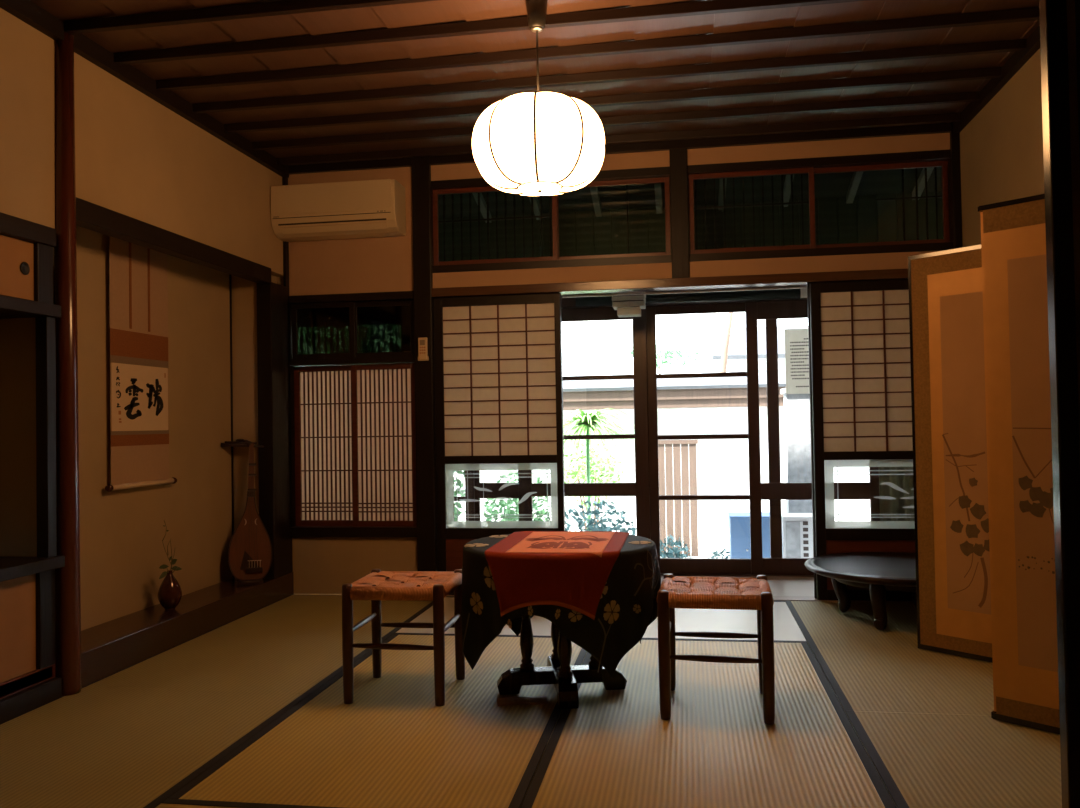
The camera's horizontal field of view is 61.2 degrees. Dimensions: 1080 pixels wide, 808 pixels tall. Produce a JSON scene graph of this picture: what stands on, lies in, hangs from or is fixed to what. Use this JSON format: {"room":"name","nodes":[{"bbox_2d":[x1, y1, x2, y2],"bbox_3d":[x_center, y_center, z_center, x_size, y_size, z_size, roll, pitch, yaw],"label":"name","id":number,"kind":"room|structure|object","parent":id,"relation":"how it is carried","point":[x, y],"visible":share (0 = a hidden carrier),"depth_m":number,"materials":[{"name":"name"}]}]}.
{"room":"japanese tatami room","nodes":[
{"label":"japanese tatami room","id":0,"kind":"room"},
{"bbox_2d":[0,8,282,276],"bbox_3d":[-2.145,-1.096,1.960,0.100,0.825,7.150,-1,-1,9],"label":"wall","id":1,"kind":"structure","parent":0,"point":[137,158],"depth_m":3.91,"materials":[{"name":"paint"}]},
{"bbox_2d":[53,32,81,695],"bbox_3d":[-1.818,-0.162,3.494,0.096,2.520,0.096,-1,-1,9],"label":"pillar","id":2,"kind":"structure","parent":1,"relation":"attached to","point":[67,578],"depth_m":3.46,"materials":[{"name":"brown wood"}]},
{"bbox_2d":[0,0,288,177],"bbox_3d":[-1.821,-1.423,3.590,0.035,0.070,3.800,-1,-1,9],"label":"trim","id":3,"kind":"structure","parent":1,"relation":"attached to","point":[27,11],"depth_m":3.93,"materials":[{"name":"brown wood"}]},
{"bbox_2d":[76,197,270,283],"bbox_3d":[-1.711,-0.748,4.376,0.076,0.088,1.730,-1,-1,9],"label":"trim","id":4,"kind":"structure","parent":1,"relation":"attached to","point":[91,216],"depth_m":4.17,"materials":[{"name":"brown wood"}]},
{"bbox_2d":[256,282,292,578],"bbox_3d":[-1.550,0.216,5.336,0.090,1.830,0.250,-1,-1,9],"label":"pillar","id":5,"kind":"structure","parent":1,"relation":"attached to","point":[274,463],"depth_m":5.24,"materials":[{"name":"brown wood"}]},
{"bbox_2d":[282,177,288,287],"bbox_3d":[-1.514,-1.036,5.510,0.018,0.780,0.140,-1,-1,9],"label":"trim","id":6,"kind":"structure","parent":1,"relation":"attached to","point":[284,179],"depth_m":5.44,"materials":[{"name":"brown wood"}]},
{"bbox_2d":[288,304,295,526],"bbox_3d":[-1.493,0.073,5.491,0.021,1.435,0.130,-1,-1,9],"label":"trim","id":7,"kind":"structure","parent":1,"relation":"attached to","point":[291,370],"depth_m":5.47,"materials":[{"name":"brown wood"}]},
{"bbox_2d":[76,226,231,630],"bbox_3d":[-1.958,0.071,4.518,0.100,2.100,2.100,-1,-1,9],"label":"wall","id":8,"kind":"structure","parent":0,"point":[122,531],"depth_m":4.64,"materials":[{"name":"paint"}]},
{"bbox_2d":[0,235,64,696],"bbox_3d":[-2.059,0.196,2.719,0.305,1.620,1.920,-1,-1,9],"label":"cabinet","id":9,"kind":"object","parent":8,"relation":"attached to","point":[29,559],"visible":0.98,"depth_m":3.39,"materials":[{"name":"paint"}]},
{"bbox_2d":[0,664,54,698],"bbox_3d":[-1.979,0.983,2.591,0.064,0.050,1.680,-1,-1,9],"label":"trim","id":10,"kind":"structure","parent":9,"relation":"attached to","point":[20,677],"depth_m":3.26,"materials":[{"name":"red wood"}]},
{"bbox_2d":[0,212,55,246],"bbox_3d":[-2.000,-0.641,2.612,0.081,0.068,1.700,-1,-1,9],"label":"trim","id":11,"kind":"structure","parent":9,"relation":"on","point":[10,226],"depth_m":3.29,"materials":[{"name":"brown wood"}]},
{"bbox_2d":[0,295,60,318],"bbox_3d":[-2.077,-0.360,2.632,0.280,0.046,1.685,-1,-1,9],"label":"shelf","id":12,"kind":"object","parent":9,"relation":"attached to","point":[11,306],"depth_m":3.31,"materials":[{"name":"brown wood"}]},
{"bbox_2d":[0,555,64,581],"bbox_3d":[-2.058,0.578,2.615,0.285,0.043,1.690,-1,-1,9],"label":"shelf","id":13,"kind":"object","parent":9,"relation":"attached to","point":[13,568],"depth_m":3.29,"materials":[{"name":"brown wood"}]},
{"bbox_2d":[105,236,176,491],"bbox_3d":[-1.904,-0.224,4.367,0.034,1.247,0.546,-1,-1,9],"label":"scroll","id":14,"kind":"object","parent":8,"relation":"hanging from","point":[138,275],"visible":1,"depth_m":4.35,"materials":[{"name":"paper"}]},
{"bbox_2d":[81,578,269,650],"bbox_3d":[-1.789,1.040,4.357,0.245,0.112,1.790,-1,-1,9],"label":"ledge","id":15,"kind":"structure","parent":8,"relation":"attached to","point":[107,631],"depth_m":4.23,"materials":[{"name":"brown wood"}]},
{"bbox_2d":[158,570,181,609],"bbox_3d":[-1.776,0.892,4.378,0.109,0.184,0.109,-1,-1,9],"label":"bud vase","id":16,"kind":"object","parent":15,"relation":"on","point":[169,592],"visible":1,"depth_m":4.34,"materials":[{"name":"red ceramic"}]},
{"bbox_2d":[236,579,262,585],"bbox_3d":[-1.605,0.986,5.045,0.140,0.018,0.065,-1,-1,-18],"label":"stand","id":17,"kind":"object","parent":15,"relation":"on","point":[250,582],"visible":1,"depth_m":5.02,"materials":[{"name":"brown wood"}]},
{"bbox_2d":[221,439,271,580],"bbox_3d":[-1.651,0.589,5.133,0.289,0.787,0.181,-1,-1,-7],"label":"lute","id":18,"kind":"object","parent":17,"relation":"on","point":[250,546],"visible":1,"depth_m":5.10,"materials":[{"name":"brown wood"}]},
{"bbox_2d":[81,572,293,687],"bbox_3d":[-1.635,1.048,4.463,0.024,0.134,1.968,-1,-1,9],"label":"trim","id":19,"kind":"structure","parent":8,"relation":"attached to","point":[100,661],"depth_m":4.18,"materials":[{"name":"brown wood"}]},
{"bbox_2d":[229,274,234,577],"bbox_3d":[-1.780,0.119,5.271,0.010,1.770,0.012,-1,-1,9],"label":"trim","id":20,"kind":"structure","parent":8,"relation":"attached to","point":[230,277],"depth_m":5.27,"materials":[{"name":"brown wood"}]},
{"bbox_2d":[231,275,276,530],"bbox_3d":[-1.672,0.085,5.399,0.184,2.100,0.270,-1,-1,9],"label":"wall","id":21,"kind":"structure","parent":0,"point":[244,292],"depth_m":5.27,"materials":[{"name":"paint"}]},
{"bbox_2d":[30,0,1039,165],"bbox_3d":[0.047,-1.519,3.301,4.020,0.118,3.920,-1,-1,9],"label":"ceiling","id":22,"kind":"structure","parent":0,"point":[303,81],"depth_m":3.93,"materials":[{"name":"brown wood"}]},
{"bbox_2d":[472,0,604,195],"bbox_3d":[-0.007,-1.139,3.364,0.490,0.720,0.490,-1,-1,9],"label":"pendant lantern","id":23,"kind":"object","parent":22,"relation":"hanging from","point":[539,142],"visible":1,"depth_m":3.19,"materials":[{"name":"white paper"}]},
{"bbox_2d":[518,182,560,194],"bbox_3d":[-0.001,-0.794,3.357,0.160,0.016,0.160,-1,-1,9],"label":"diffuser","id":24,"kind":"object","parent":23,"relation":"attached to","point":[524,188],"depth_m":3.33,"materials":[{"name":"white paper"}]},
{"bbox_2d":[317,575,813,595],"bbox_3d":[0.524,1.145,5.644,5.600,0.076,0.810,-1,-1,9],"label":"floor","id":25,"kind":"structure","parent":0,"point":[779,585],"depth_m":5.49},
{"bbox_2d":[660,572,813,576],"bbox_3d":[0.582,1.149,6.000,5.600,0.080,0.130,-1,-1,9],"label":"trim","id":26,"kind":"structure","parent":25,"relation":"on","point":[693,574],"depth_m":5.86,"materials":[{"name":"brown wood"}]},
{"bbox_2d":[879,467,913,520],"bbox_3d":[2.459,0.201,5.579,0.752,1.740,0.046,-1,-1,9],"label":"curtain","id":27,"kind":"object","parent":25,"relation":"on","point":[905,482],"visible":0.06,"depth_m":5.62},
{"bbox_2d":[277,133,949,594],"bbox_3d":[-0.056,-0.195,5.280,4.624,2.800,0.100,-1,-1,9],"label":"wall","id":28,"kind":"structure","parent":0,"point":[377,264],"depth_m":5.33,"materials":[{"name":"paint"}]},
{"bbox_2d":[270,179,405,241],"bbox_3d":[-1.174,-1.122,5.314,0.748,0.292,0.216,-1,-1,9],"label":"air conditioner","id":29,"kind":"object","parent":28,"relation":"attached to","point":[366,208],"visible":1,"depth_m":5.22,"materials":[{"name":"white plastic"}]},
{"bbox_2d":[288,291,413,303],"bbox_3d":[-1.126,-0.630,5.450,0.815,0.043,0.120,-1,-1,9],"label":"trim","id":30,"kind":"structure","parent":28,"relation":"attached to","point":[398,295],"depth_m":5.39,"materials":[{"name":"brown wood"}]},
{"bbox_2d":[289,355,413,365],"bbox_3d":[-1.119,-0.255,5.442,0.815,0.038,0.120,-1,-1,9],"label":"trim","id":31,"kind":"structure","parent":28,"relation":"attached to","point":[381,359],"depth_m":5.38,"materials":[{"name":"brown wood"}]},
{"bbox_2d":[292,300,413,358],"bbox_3d":[-1.110,-0.442,5.455,0.763,0.335,0.062,-1,-1,9],"label":"window","id":32,"kind":"structure","parent":28,"relation":"in","point":[370,328],"depth_m":5.44,"materials":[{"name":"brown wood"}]},
{"bbox_2d":[290,526,416,536],"bbox_3d":[-1.102,0.754,5.422,0.815,0.057,0.140,-1,-1,9],"label":"trim","id":33,"kind":"structure","parent":28,"relation":"on","point":[296,531],"depth_m":5.35,"materials":[{"name":"brown wood"}]},
{"bbox_2d":[294,363,416,526],"bbox_3d":[-1.097,0.246,5.433,0.773,0.960,0.056,-1,-1,9],"label":"window","id":34,"kind":"structure","parent":28,"relation":"in","point":[355,435],"depth_m":5.41,"materials":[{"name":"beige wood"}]},
{"bbox_2d":[418,337,428,360],"bbox_3d":[-0.678,-0.318,5.284,0.063,0.134,0.022,-1,-1,9],"label":"remote control","id":35,"kind":"object","parent":28,"relation":"attached to","point":[422,342],"visible":1,"depth_m":5.28,"materials":[{"name":"white plastic"}]},
{"bbox_2d":[412,156,436,570],"bbox_3d":[-0.666,-0.163,5.360,0.107,2.560,0.135,-1,-1,9],"label":"pillar","id":36,"kind":"structure","parent":28,"relation":"attached to","point":[422,193],"depth_m":5.30,"materials":[{"name":"brown wood"}]},
{"bbox_2d":[433,293,564,594],"bbox_3d":[-0.238,0.237,5.279,0.747,1.733,0.030,-1,-1,9],"label":"door","id":37,"kind":"structure","parent":28,"relation":"in","point":[498,358],"depth_m":5.28,"materials":[{"name":"beige paper"}]},
{"bbox_2d":[433,177,670,265],"bbox_3d":[0.058,-1.046,5.280,1.378,0.453,0.066,-1,-1,9],"label":"window","id":38,"kind":"structure","parent":28,"relation":"in","point":[554,218],"depth_m":5.32,"materials":[{"name":"red wood"}]},
{"bbox_2d":[432,269,907,297],"bbox_3d":[0.799,-0.676,5.149,2.876,0.050,0.145,-1,-1,9],"label":"trim","id":39,"kind":"structure","parent":28,"relation":"attached to","point":[789,279],"depth_m":5.10,"materials":[{"name":"brown wood"}]},
{"bbox_2d":[669,148,689,277],"bbox_3d":[0.786,-1.083,5.145,0.097,0.780,0.110,-1,-1,9],"label":"trim","id":40,"kind":"structure","parent":28,"relation":"attached to","point":[678,177],"depth_m":5.09,"materials":[{"name":"brown wood"}]},
{"bbox_2d":[447,595,912,602],"bbox_3d":[0.835,1.110,5.125,2.880,0.054,0.117,-1,-1,9],"label":"trim","id":41,"kind":"structure","parent":28,"relation":"attached to","point":[781,598],"depth_m":5.00,"materials":[{"name":"brown wood"}]},
{"bbox_2d":[562,286,806,297],"bbox_3d":[0.816,-0.643,5.242,1.385,0.011,0.015,-1,-1,9],"label":"rail","id":42,"kind":"object","parent":28,"relation":"attached to","point":[796,287],"visible":1,"depth_m":5.23,"materials":[{"name":"white paint"}]},
{"bbox_2d":[431,149,950,189],"bbox_3d":[0.788,-1.310,5.162,2.876,0.045,0.105,-1,-1,9],"label":"trim","id":43,"kind":"structure","parent":28,"relation":"attached to","point":[934,155],"depth_m":5.04,"materials":[{"name":"brown wood"}]},
{"bbox_2d":[432,242,952,272],"bbox_3d":[0.796,-0.814,5.152,2.876,0.042,0.105,-1,-1,9],"label":"trim","id":44,"kind":"structure","parent":28,"relation":"attached to","point":[946,245],"depth_m":5.08,"materials":[{"name":"brown wood"}]},
{"bbox_2d":[807,284,816,598],"bbox_3d":[1.866,0.195,4.983,0.747,1.733,0.030,-1,-1,9],"label":"trim","id":45,"kind":"structure","parent":28,"relation":"in","point":[808,285],"depth_m":5.03,"materials":[{"name":"brown wood"}]},
{"bbox_2d":[688,161,949,253],"bbox_3d":[1.525,-1.076,5.045,1.385,0.453,0.066,-1,-1,9],"label":"window","id":46,"kind":"structure","parent":28,"relation":"in","point":[810,171],"depth_m":5.04,"materials":[{"name":"red wood"}]},
{"bbox_2d":[810,279,914,600],"bbox_3d":[1.867,0.194,4.941,0.747,1.733,0.030,-1,-1,9],"label":"door","id":47,"kind":"structure","parent":28,"relation":"in","point":[861,366],"depth_m":4.96,"materials":[{"name":"brown wood"}]},
{"bbox_2d":[438,167,941,217],"bbox_3d":[0.529,-1.341,5.991,5.600,0.460,1.450,-1,-1,9],"label":"ceiling","id":48,"kind":"structure","parent":0,"point":[879,182],"depth_m":5.81,"materials":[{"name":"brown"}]},
{"bbox_2d":[611,185,645,316],"bbox_3d":[0.540,-0.969,5.603,0.200,0.860,0.180,-1,-1,9],"label":"ceiling light","id":49,"kind":"object","parent":48,"relation":"hanging from","point":[625,305],"visible":0.84,"depth_m":5.52,"materials":[{"name":"white plastic"}]},
{"bbox_2d":[438,191,942,295],"bbox_3d":[0.546,-1.015,6.054,5.600,0.590,0.030,-1,-1,9],"label":"wall","id":50,"kind":"structure","parent":0,"point":[864,220],"depth_m":5.95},
{"bbox_2d":[454,470,474,520],"bbox_3d":[-0.684,0.258,6.199,0.475,1.752,0.030,-1,-1,9],"label":"door","id":51,"kind":"structure","parent":50,"relation":"in","point":[469,506],"depth_m":6.14,"materials":[{"name":"brown wood"}]},
{"bbox_2d":[474,470,532,520],"bbox_3d":[-0.266,0.251,6.167,0.420,1.752,0.030,-1,-1,9],"label":"door","id":52,"kind":"structure","parent":50,"relation":"in","point":[511,491],"depth_m":6.16,"materials":[{"name":"brown wood"}]},
{"bbox_2d":[518,307,650,538],"bbox_3d":[0.281,0.239,6.044,0.870,1.752,0.030,-1,-1,9],"label":"door","id":53,"kind":"structure","parent":50,"relation":"in","point":[640,488],"depth_m":5.98,"materials":[{"name":"brown wood"}]},
{"bbox_2d":[561,296,806,308],"bbox_3d":[0.548,-0.682,6.022,5.600,0.078,0.120,-1,-1,9],"label":"trim","id":54,"kind":"structure","parent":50,"relation":"attached to","point":[565,302],"depth_m":5.95,"materials":[{"name":"brown wood"}]},
{"bbox_2d":[576,285,806,306],"bbox_3d":[0.962,-0.692,5.861,1.510,0.079,0.072,-1,-1,9],"label":"roller blind","id":55,"kind":"object","parent":50,"relation":"attached to","point":[779,293],"visible":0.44,"depth_m":5.81,"materials":[{"name":"grey"}]},
{"bbox_2d":[646,302,750,573],"bbox_3d":[1.062,0.223,5.954,0.724,1.752,0.030,-1,-1,9],"label":"door","id":56,"kind":"structure","parent":50,"relation":"in","point":[667,565],"depth_m":5.97,"materials":[{"name":"brown wood"}]},
{"bbox_2d":[765,319,781,557],"bbox_3d":[1.507,0.214,5.883,0.072,1.752,0.030,-1,-1,9],"label":"trim","id":57,"kind":"structure","parent":50,"relation":"attached to","point":[770,324],"depth_m":5.87,"materials":[{"name":"brown wood"}]},
{"bbox_2d":[745,299,879,574],"bbox_3d":[1.740,0.209,5.804,0.812,1.752,0.030,-1,-1,9],"label":"door","id":58,"kind":"structure","parent":50,"relation":"in","point":[779,309],"depth_m":5.83,"materials":[{"name":"brown wood"}]},
{"bbox_2d":[785,329,809,393],"bbox_3d":[1.670,-0.272,5.806,0.212,0.415,0.002,-1,-1,9],"label":"notice","id":59,"kind":"object","parent":58,"relation":"attached to","point":[796,340],"visible":0.75,"depth_m":5.81,"materials":[{"name":"paper"}]},
{"bbox_2d":[846,171,862,203],"bbox_3d":[1.962,-1.316,5.763,0.040,0.437,1.439,-1,-1,9],"label":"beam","id":60,"kind":"structure","parent":50,"relation":"attached to","point":[855,180],"depth_m":5.63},
{"bbox_2d":[712,326,807,372],"bbox_3d":[4.949,0.152,12.978,4.950,2.650,2.800,-1,-1,9],"label":"roof","id":61,"kind":"structure","parent":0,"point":[736,362],"depth_m":12.34,"materials":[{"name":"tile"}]},
{"bbox_2d":[960,49,1044,246],"bbox_3d":[2.012,-0.267,3.014,0.100,2.580,3.920,-1,-1,9],"label":"wall","id":62,"kind":"structure","parent":0,"point":[1001,147],"depth_m":4.18,"materials":[{"name":"paint"}]},
{"bbox_2d":[912,167,933,199],"bbox_3d":[2.357,-1.324,5.700,0.040,0.437,1.439,-1,-1,9],"label":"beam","id":63,"kind":"structure","parent":62,"relation":"attached to","point":[921,180],"depth_m":5.56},
{"bbox_2d":[948,123,962,248],"bbox_3d":[2.243,-0.223,4.896,0.042,2.560,0.130,-1,-1,9],"label":"trim","id":64,"kind":"structure","parent":62,"relation":"attached to","point":[954,168],"depth_m":4.85,"materials":[{"name":"brown wood"}]},
{"bbox_2d":[953,25,1039,132],"bbox_3d":[1.915,-1.506,2.991,0.035,0.058,3.800,-1,-1,9],"label":"trim","id":65,"kind":"structure","parent":62,"relation":"attached to","point":[1018,59],"depth_m":4.13,"materials":[{"name":"brown wood"}]},
{"bbox_2d":[1039,0,1079,807],"bbox_3d":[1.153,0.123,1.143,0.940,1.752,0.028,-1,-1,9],"label":"pillar","id":66,"kind":"structure","parent":62,"relation":"in","point":[1059,19],"depth_m":1.21,"materials":[{"name":"black paint"}]},
{"bbox_3d":[0.404,-1.512,5.235,5.600,0.185,0.090,-1,-1,9],"label":"wall","id":67,"kind":"structure","parent":0,"visible":0},
{"bbox_2d":[288,122,952,174],"bbox_3d":[0.354,-1.440,5.201,3.760,0.046,0.090,-1,-1,9],"label":"trim","id":68,"kind":"structure","parent":67,"relation":"attached to","point":[933,128],"depth_m":5.07,"materials":[{"name":"brown wood"}]},
{"bbox_3d":[-0.134,1.130,1.546,5.600,0.100,7.250,-1,-1,9],"label":"floor","id":69,"kind":"structure","parent":0,"visible":0},
{"bbox_2d":[0,686,310,807],"bbox_3d":[-1.474,1.097,2.533,0.952,0.052,1.908,-1,-1,9],"label":"mat","id":70,"kind":"object","parent":69,"relation":"on","point":[93,747],"visible":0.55,"depth_m":2.91,"materials":[{"name":"wicker"}]},
{"bbox_2d":[0,677,61,723],"bbox_3d":[-1.966,1.045,2.577,0.091,0.075,1.700,-1,-1,9],"label":"trim","id":71,"kind":"structure","parent":70,"relation":"on","point":[17,704],"depth_m":3.25,"materials":[{"name":"brown wood"}]},
{"bbox_2d":[156,798,341,807],"bbox_3d":[-0.136,1.060,1.834,1.908,0.052,0.953,-1,-1,9],"label":"mat","id":72,"kind":"object","parent":69,"relation":"on","point":[168,803],"visible":1,"depth_m":2.41,"materials":[{"name":"wicker"}]},
{"bbox_2d":[86,594,432,693],"bbox_3d":[-1.171,1.131,4.418,0.952,0.052,1.908,-1,-1,9],"label":"mat","id":73,"kind":"object","parent":69,"relation":"on","point":[293,643],"visible":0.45,"depth_m":4.05,"materials":[{"name":"wicker"}]},
{"bbox_2d":[169,634,586,807],"bbox_3d":[-0.380,1.095,3.324,0.953,0.052,1.908,-1,-1,9],"label":"mat","id":74,"kind":"object","parent":69,"relation":"on","point":[392,746],"visible":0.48,"depth_m":2.86,"materials":[{"name":"wicker"}]},
{"bbox_2d":[342,569,464,705],"bbox_3d":[-0.502,0.861,3.424,0.385,0.424,0.381,-1,-1,8],"label":"stool","id":75,"kind":"object","parent":74,"relation":"on","point":[378,585],"visible":0.99,"depth_m":3.27,"materials":[{"name":"brown wood"}]},
{"bbox_2d":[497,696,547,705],"bbox_3d":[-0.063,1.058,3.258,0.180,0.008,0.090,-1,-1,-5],"label":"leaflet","id":76,"kind":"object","parent":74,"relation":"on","point":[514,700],"visible":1,"depth_m":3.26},
{"bbox_2d":[497,615,626,708],"bbox_3d":[0.077,0.790,3.393,0.700,0.542,0.700,-1,-1,9],"label":"round table","id":77,"kind":"object","parent":74,"relation":"on","point":[558,671],"visible":0.34,"depth_m":3.35,"materials":[{"name":"brown wood"}]},
{"bbox_2d":[461,534,660,678],"bbox_3d":[0.075,0.725,3.400,0.767,0.425,0.758,-1,-1,9],"label":"tablecloth","id":78,"kind":"object","parent":77,"relation":"on","point":[627,605],"visible":0.61,"depth_m":3.13,"materials":[{"name":"fabric"}]},
{"bbox_2d":[462,613,469,654],"bbox_3d":[-0.266,0.822,3.244,0.009,0.168,0.065,0,-1,-31],"label":"print","id":79,"kind":"object","parent":78,"relation":"attached to","point":[465,616],"depth_m":3.24,"materials":[{"name":"grey"}]},
{"bbox_2d":[470,592,482,614],"bbox_3d":[-0.221,0.697,3.189,0.006,0.076,0.077,0,-1,-37],"label":"print","id":80,"kind":"object","parent":78,"relation":"attached to","point":[476,598],"depth_m":3.19,"materials":[{"name":"beige"}]},
{"bbox_2d":[484,566,495,589],"bbox_3d":[-0.169,0.595,3.127,0.005,0.084,0.074,0,-2,-42],"label":"print","id":81,"kind":"object","parent":78,"relation":"attached to","point":[488,578],"depth_m":3.14,"materials":[{"name":"beige"}]},
{"bbox_2d":[485,531,629,619],"bbox_3d":[0.079,0.616,3.360,0.467,0.222,0.670,-1,-1,9],"label":"table runner","id":82,"kind":"object","parent":78,"relation":"on","point":[571,570],"visible":1,"depth_m":3.06,"materials":[{"name":"red fabric"}]},
{"bbox_2d":[597,618,605,672],"bbox_3d":[0.207,0.806,3.054,0.034,0.183,0.006,0,-1,-24],"label":"print","id":83,"kind":"object","parent":78,"relation":"attached to","point":[601,622],"depth_m":3.06,"materials":[{"name":"grey"}]},
{"bbox_2d":[603,600,619,623],"bbox_3d":[0.243,0.702,3.077,0.075,0.081,0.007,0,-2,-40],"label":"print","id":84,"kind":"object","parent":78,"relation":"attached to","point":[611,608],"depth_m":3.07,"materials":[{"name":"beige"}]},
{"bbox_2d":[634,575,652,595],"bbox_3d":[0.360,0.631,3.172,0.062,0.055,0.116,-1,-1,9],"label":"print","id":85,"kind":"object","parent":78,"relation":"attached to","point":[643,584],"depth_m":3.16,"materials":[{"name":"grey fabric"}]},
{"bbox_2d":[652,557,658,588],"bbox_3d":[0.416,0.608,3.278,0.021,0.117,0.108,-1,-1,9],"label":"print","id":86,"kind":"object","parent":78,"relation":"attached to","point":[655,564],"depth_m":3.29,"materials":[{"name":"grey"}]},
{"bbox_2d":[394,596,806,642],"bbox_3d":[0.319,1.110,4.662,1.908,0.052,0.953,-1,-1,9],"label":"mat","id":87,"kind":"object","parent":69,"relation":"on","point":[786,629],"visible":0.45,"depth_m":4.45,"materials":[{"name":"wicker"}]},
{"bbox_2d":[520,640,896,807],"bbox_3d":[0.563,1.075,3.172,0.953,0.052,1.908,-1,-1,9],"label":"mat","id":88,"kind":"object","parent":69,"relation":"on","point":[716,748],"visible":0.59,"depth_m":2.81,"materials":[{"name":"wicker"}]},
{"bbox_2d":[656,574,774,724],"bbox_3d":[0.613,0.836,3.179,0.385,0.424,0.381,-1,-1,11],"label":"stool","id":89,"kind":"object","parent":88,"relation":"on","point":[735,593],"visible":1,"depth_m":3.03,"materials":[{"name":"brown wood"}]},
{"bbox_2d":[785,601,993,715],"bbox_3d":[1.657,1.073,3.964,0.953,0.052,1.908,-1,-1,9],"label":"mat","id":90,"kind":"object","parent":69,"relation":"on","point":[868,668],"visible":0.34,"depth_m":3.64,"materials":[{"name":"wicker"}]},
{"bbox_2d":[805,552,916,629],"bbox_3d":[1.757,0.916,4.452,0.890,0.269,0.890,-1,-1,9],"label":"table","id":91,"kind":"object","parent":90,"relation":"on","point":[878,572],"visible":0.62,"depth_m":4.36,"materials":[{"name":"paint"}]},
{"bbox_2d":[908,194,1059,733],"bbox_3d":[1.745,0.187,3.219,0.507,1.681,1.366,-1,-1,9],"label":"folding screen","id":92,"kind":"object","parent":90,"relation":"on","point":[982,440],"visible":0.82,"depth_m":2.99,"materials":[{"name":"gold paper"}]},
{"bbox_2d":[940,291,990,614],"bbox_3d":[1.814,0.194,3.650,0.312,1.300,0.286,-1,-1,9],"label":"painting","id":93,"kind":"object","parent":92,"relation":"attached to","point":[965,587],"depth_m":3.75,"materials":[{"name":"beige paper"}]},
{"bbox_2d":[1007,254,1057,671],"bbox_3d":[1.652,0.179,2.772,0.315,1.300,0.270,-1,-1,9],"label":"painting","id":94,"kind":"object","parent":92,"relation":"attached to","point":[1030,510],"depth_m":2.89,"materials":[{"name":"beige paper"}]},
{"bbox_2d":[845,710,1061,807],"bbox_3d":[1.354,1.039,2.078,0.953,0.052,1.908,-1,-1,9],"label":"mat","id":95,"kind":"object","parent":69,"relation":"on","point":[922,760],"visible":0.75,"depth_m":2.64,"materials":[{"name":"wicker"}]},
{"label":"outside","id":96,"kind":"structure","parent":0,"visible":0},
{"bbox_2d":[660,547,728,557],"bbox_3d":[2.255,1.571,13.842,24.000,0.060,15.900,-1,-1,9],"label":"ground","id":97,"kind":"structure","parent":96,"point":[703,552],"depth_m":9.02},
{"bbox_2d":[482,470,550,520],"bbox_3d":[-0.203,1.065,8.121,0.674,0.994,0.711,-1,-1,9],"label":"shrub","id":98,"kind":"object","parent":97,"relation":"on","point":[509,503],"visible":0.24,"depth_m":8.06,"materials":[{"name":"green plant"}]},
{"bbox_2d":[564,439,623,529],"bbox_3d":[0.477,0.907,8.869,0.680,1.171,0.515,-1,-1,9],"label":"shrub","id":99,"kind":"object","parent":97,"relation":"on","point":[567,470],"visible":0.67,"depth_m":8.84,"materials":[{"name":"green plant"}]},
{"bbox_2d":[563,408,634,529],"bbox_3d":[0.440,0.755,7.992,1.183,1.435,1.168,-1,-1,9],"label":"palm plant","id":100,"kind":"object","parent":97,"relation":"on","point":[584,422],"visible":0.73,"depth_m":7.87,"materials":[{"name":"green plant"}]},
{"bbox_2d":[565,500,635,534],"bbox_3d":[0.421,1.130,7.001,0.746,0.791,0.620,-1,-1,9],"label":"shrub","id":101,"kind":"object","parent":97,"relation":"on","point":[581,524],"visible":0.16,"depth_m":6.98,"materials":[{"name":"green plant"}]},
{"bbox_2d":[454,371,869,546],"bbox_3d":[1.751,0.570,9.256,7.700,1.770,0.967,-1,-1,9],"label":"wall","id":102,"kind":"structure","parent":97,"relation":"on","point":[709,405],"depth_m":9.26,"materials":[{"name":"concrete"}]},
{"bbox_2d":[621,340,703,373],"bbox_3d":[1.416,0.390,10.513,0.987,2.237,0.685,-1,-1,9],"label":"shrub","id":103,"kind":"object","parent":97,"relation":"on","point":[663,359],"visible":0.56,"depth_m":10.46,"materials":[{"name":"green plant"}]},
{"bbox_2d":[660,535,693,557],"bbox_3d":[0.996,1.217,6.905,0.376,0.455,0.410,-1,-1,9],"label":"shrub","id":104,"kind":"object","parent":97,"relation":"on","point":[672,550],"visible":0.23,"depth_m":6.87,"materials":[{"name":"green plant"}]},
{"bbox_2d":[658,439,697,556],"bbox_3d":[1.274,0.897,8.704,0.480,1.110,0.040,-1,-1,9],"label":"gate","id":105,"kind":"object","parent":97,"relation":"on","point":[665,459],"visible":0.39,"depth_m":8.69,"materials":[{"name":"brown wood"}]},
{"bbox_2d":[720,313,732,371],"bbox_3d":[2.278,-0.386,10.482,1.669,3.759,1.083,-1,-1,9],"label":"pole","id":106,"kind":"object","parent":97,"relation":"on","point":[724,357],"visible":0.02,"depth_m":10.39,"materials":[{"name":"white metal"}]},
{"bbox_2d":[728,512,769,558],"bbox_3d":[1.602,1.119,6.861,0.347,0.580,0.317,-1,-1,9],"label":"storage box","id":107,"kind":"object","parent":97,"relation":"on","point":[739,522],"visible":0.44,"depth_m":6.73,"materials":[{"name":"blue plastic"}]},
{"bbox_2d":[780,388,811,512],"bbox_3d":[2.051,0.642,7.155,0.265,1.530,0.240,-1,-1,9],"label":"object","id":108,"kind":"object","parent":97,"relation":"on","point":[797,437],"visible":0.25,"depth_m":7.07,"materials":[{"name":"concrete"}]},
{"bbox_2d":[781,513,812,557],"bbox_3d":[1.934,1.101,6.604,0.360,0.595,0.268,-1,-1,9],"label":"outdoor unit","id":109,"kind":"object","parent":97,"relation":"on","point":[797,528],"visible":0.41,"depth_m":6.49,"materials":[{"name":"grey metal"}]},
{"bbox_2d":[785,522,800,557],"bbox_3d":[1.804,1.068,6.494,0.100,0.460,0.008,-1,-1,9],"label":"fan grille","id":110,"kind":"object","parent":109,"relation":"attached to","point":[792,529],"depth_m":6.49,"materials":[{"name":"metal"}]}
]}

